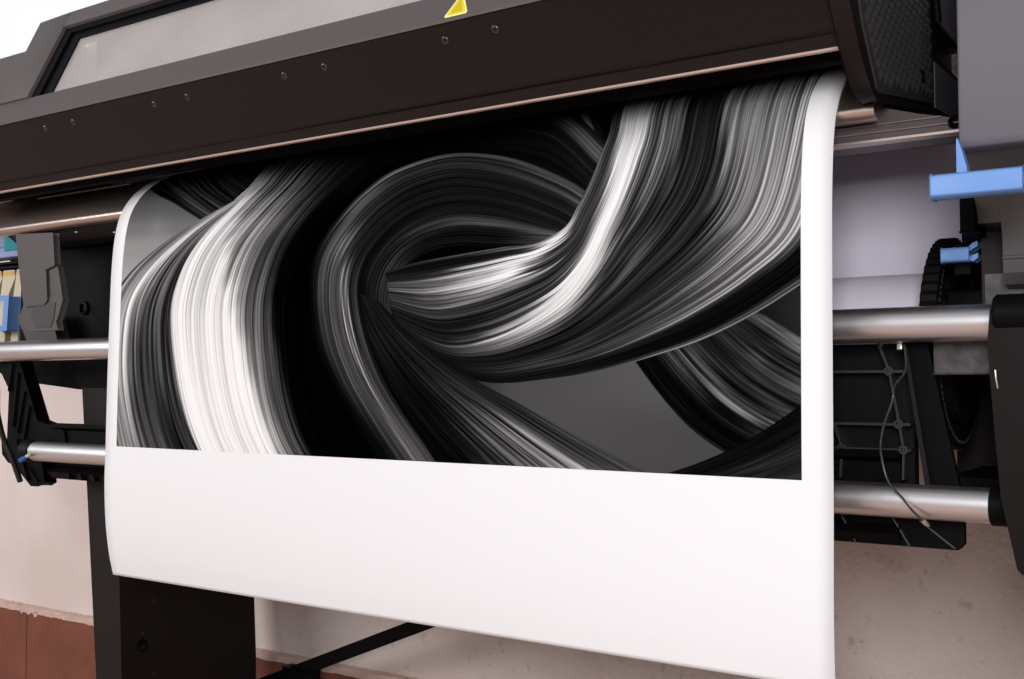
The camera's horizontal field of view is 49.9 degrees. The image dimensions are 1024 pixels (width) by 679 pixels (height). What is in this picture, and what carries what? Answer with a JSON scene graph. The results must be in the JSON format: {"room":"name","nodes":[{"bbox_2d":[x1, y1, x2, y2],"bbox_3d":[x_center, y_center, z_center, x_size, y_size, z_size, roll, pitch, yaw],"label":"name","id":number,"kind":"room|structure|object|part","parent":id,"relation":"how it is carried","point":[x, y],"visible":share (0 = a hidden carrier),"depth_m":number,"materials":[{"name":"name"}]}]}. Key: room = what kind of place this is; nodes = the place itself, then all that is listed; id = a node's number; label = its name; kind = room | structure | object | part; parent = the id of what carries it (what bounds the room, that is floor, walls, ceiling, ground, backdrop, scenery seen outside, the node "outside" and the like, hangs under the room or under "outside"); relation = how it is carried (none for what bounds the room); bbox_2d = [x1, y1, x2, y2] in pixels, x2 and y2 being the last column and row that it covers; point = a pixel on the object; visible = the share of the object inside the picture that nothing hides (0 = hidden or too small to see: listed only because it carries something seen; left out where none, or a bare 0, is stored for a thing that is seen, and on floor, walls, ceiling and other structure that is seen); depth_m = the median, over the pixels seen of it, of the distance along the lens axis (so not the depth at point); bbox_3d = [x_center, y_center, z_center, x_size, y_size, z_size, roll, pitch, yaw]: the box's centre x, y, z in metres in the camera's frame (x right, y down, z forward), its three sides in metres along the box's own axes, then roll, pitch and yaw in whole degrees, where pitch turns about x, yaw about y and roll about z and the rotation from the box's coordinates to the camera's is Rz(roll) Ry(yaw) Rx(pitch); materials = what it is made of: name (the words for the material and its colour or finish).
{"room":"print shop","nodes":[
{"label":"print shop","id":0,"kind":"room"},
{"bbox_2d":[0,54,1023,678],"bbox_3d":[-0.226,-0.484,2.817,10.500,3.200,0.180,-2,-3,34],"label":"wall","id":1,"kind":"structure","parent":0,"point":[901,612],"depth_m":2.37,"materials":[{"name":"beige paint"}]},
{"bbox_2d":[0,607,359,678],"bbox_3d":[-0.281,0.973,2.674,10.496,0.277,0.018,-2,-3,34],"label":"floor","id":2,"kind":"structure","parent":1,"relation":"attached to","point":[31,647],"depth_m":3.46,"materials":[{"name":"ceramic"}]},
{"bbox_2d":[0,598,419,678],"bbox_3d":[-0.282,0.836,2.679,10.500,0.040,0.020,-2,-3,34],"label":"trim","id":3,"kind":"structure","parent":1,"relation":"attached to","point":[347,670],"depth_m":2.91,"materials":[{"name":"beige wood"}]},
{"bbox_3d":[-2.072,1.052,0.015,10.500,0.100,6.780,-2,-3,34],"label":"floor","id":4,"kind":"structure","parent":0,"visible":0},
{"bbox_2d":[82,388,435,678],"bbox_3d":[0.010,0.529,2.024,2.356,1.110,0.706,-2,-3,34],"label":"stand","id":5,"kind":"object","parent":4,"relation":"on","point":[144,629],"visible":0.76,"depth_m":2.60,"materials":[{"name":"black paint"}]},
{"bbox_3d":[-0.840,0.608,2.718,0.168,0.976,0.405,-2,-3,34],"label":"leg","id":6,"kind":"part","parent":5,"relation":"part of","materials":[{"name":"black paint"}]},
{"bbox_3d":[-0.520,0.843,2.709,0.106,0.067,0.041,-2,-3,34],"label":"rail","id":7,"kind":"part","parent":5,"relation":"part of","materials":[{"name":"black plastic"}]},
{"bbox_2d":[0,0,1023,389],"bbox_3d":[-0.336,-0.302,2.198,3.600,0.807,0.700,-2,-3,34],"label":"printer","id":8,"kind":"object","parent":5,"relation":"on","point":[158,89],"visible":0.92,"depth_m":1.75,"materials":[{"name":"black plastic"}]},
{"bbox_2d":[0,271,2,295],"bbox_3d":[-1.329,-0.081,2.973,0.076,0.194,0.156,-2,-3,34],"label":"cartridge","id":9,"kind":"object","parent":8,"relation":"on","point":[1,273],"visible":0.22,"depth_m":2.90,"materials":[{"name":"beige plastic"}]},
{"bbox_2d":[0,270,16,341],"bbox_3d":[-1.279,-0.082,2.940,0.076,0.194,0.156,-2,-3,34],"label":"cartridge","id":10,"kind":"object","parent":8,"relation":"on","point":[9,276],"visible":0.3,"depth_m":2.88,"materials":[{"name":"beige plastic"}]},
{"bbox_3d":[-1.298,-0.192,2.985,0.420,0.029,0.120,-2,-3,34],"label":"slot rail","id":11,"kind":"part","parent":8,"relation":"part of","materials":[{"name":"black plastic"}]},
{"bbox_2d":[0,269,20,340],"bbox_3d":[-1.254,-0.083,2.903,0.114,0.194,0.190,-2,-3,34],"label":"cartridge","id":12,"kind":"object","parent":8,"relation":"on","point":[12,304],"visible":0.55,"depth_m":2.83,"materials":[{"name":"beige plastic"}]},
{"bbox_3d":[-1.310,-0.067,2.846,0.084,0.093,0.034,-2,-3,34],"label":"handle","id":13,"kind":"part","parent":12,"relation":"part of","materials":[{"name":"blue plastic"}]},
{"bbox_3d":[-1.311,-0.254,2.898,0.092,0.037,0.005,-2,-3,34],"label":"cyan panel","id":14,"kind":"part","parent":8,"relation":"part of","materials":[{"name":"teal plastic"}]},
{"bbox_3d":[-1.135,-0.026,2.666,0.168,0.076,0.034,-2,-3,34],"label":"hinge arm","id":15,"kind":"part","parent":8,"relation":"part of","materials":[{"name":"grey plastic"}]},
{"bbox_3d":[-0.906,-0.047,2.738,0.648,0.342,0.280,-2,-3,34],"label":"plate","id":16,"kind":"part","parent":8,"relation":"part of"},
{"bbox_3d":[-0.284,-0.608,1.962,1.735,0.193,0.150,-2,-3,34],"label":"interior panel","id":17,"kind":"part","parent":8,"relation":"part of","materials":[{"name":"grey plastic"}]},
{"bbox_3d":[-0.237,-0.688,1.889,1.672,0.061,0.066,-2,-3,34],"label":"rail","id":18,"kind":"part","parent":8,"relation":"part of","materials":[{"name":"grey plastic"}]},
{"bbox_3d":[-0.618,-0.479,2.028,2.432,0.053,0.084,-2,-3,34],"label":"window rail","id":19,"kind":"part","parent":8,"relation":"part of","materials":[{"name":"grey plastic"}]},
{"bbox_2d":[104,65,846,678],"bbox_3d":[-0.145,0.037,1.948,1.511,0.869,0.247,-2,-3,34],"label":"printed sheet","id":20,"kind":"object","parent":8,"relation":"hanging from","point":[564,378],"visible":0.99,"depth_m":1.72,"materials":[{"name":"white paper"}]},
{"bbox_2d":[116,66,835,479],"bbox_3d":[-0.161,-0.093,1.935,1.433,0.596,0.189,-2,-3,34],"label":"picture","id":21,"kind":"object","parent":20,"relation":"attached to","point":[621,290],"depth_m":1.74},
{"bbox_3d":[0.525,-0.496,1.498,0.008,0.364,0.390,-2,-3,34],"label":"panel","id":22,"kind":"part","parent":8,"relation":"part of","materials":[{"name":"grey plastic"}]},
{"bbox_2d":[832,144,989,450],"bbox_3d":[0.053,-0.069,2.009,1.755,0.496,0.328,-2,-3,34],"label":"roll","id":23,"kind":"object","parent":8,"relation":"attached to","point":[893,245],"visible":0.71,"depth_m":1.77,"materials":[{"name":"white paper"}]},
{"bbox_3d":[0.600,-0.113,1.483,0.036,0.023,0.033,-2,-3,34],"label":"hub lever","id":24,"kind":"part","parent":23,"relation":"part of","materials":[{"name":"blue plastic"}]},
{"bbox_3d":[0.698,-0.574,1.759,0.006,0.187,0.187,-2,-3,34],"label":"plate","id":25,"kind":"part","parent":8,"relation":"part of","materials":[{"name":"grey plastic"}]},
{"bbox_3d":[0.695,-0.386,1.748,0.002,0.076,0.193,-2,-3,34],"label":"plate","id":26,"kind":"part","parent":8,"relation":"part of","materials":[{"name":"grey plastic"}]},
{"bbox_3d":[0.539,-0.213,1.312,0.012,0.054,0.018,-2,-3,34],"label":"lever arm","id":27,"kind":"part","parent":8,"relation":"part of","materials":[{"name":"blue plastic"}]},
{"bbox_3d":[-0.056,-0.137,2.383,2.150,0.470,0.065,-2,-3,34],"label":"panel","id":28,"kind":"part","parent":8,"relation":"part of","materials":[{"name":"black paint"}]},
{"bbox_3d":[0.612,-0.178,1.447,0.022,0.088,0.134,-2,-3,34],"label":"guide post","id":29,"kind":"part","parent":8,"relation":"part of","materials":[{"name":"black plastic"}]},
{"bbox_3d":[0.544,-0.180,1.281,0.100,0.033,0.046,-2,-3,34],"label":"loading lever","id":30,"kind":"part","parent":8,"relation":"part of","materials":[{"name":"blue plastic"}]},
{"bbox_2d":[0,293,1023,574],"bbox_3d":[-0.216,0.152,2.141,2.842,0.350,0.470,-2,-3,34],"label":"rollers","id":31,"kind":"object","parent":5,"relation":"attached to","point":[888,407],"visible":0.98,"depth_m":1.49,"materials":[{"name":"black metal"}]},
{"bbox_3d":[0.458,0.137,1.574,0.234,0.257,0.022,-2,-3,34],"label":"ribbed frame","id":32,"kind":"part","parent":31,"relation":"part of","materials":[{"name":"black plastic"}]},
{"bbox_2d":[959,466,999,487],"bbox_3d":[0.723,0.205,1.610,0.110,0.020,0.250,-2,-3,34],"label":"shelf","id":33,"kind":"object","parent":31,"relation":"attached to","point":[980,476],"depth_m":1.53,"materials":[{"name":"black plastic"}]},
{"bbox_3d":[0.743,0.120,1.299,0.310,0.317,0.130,-2,-3,34],"label":"plate","id":34,"kind":"part","parent":31,"relation":"part of","materials":[{"name":"black plastic"}]}
]}

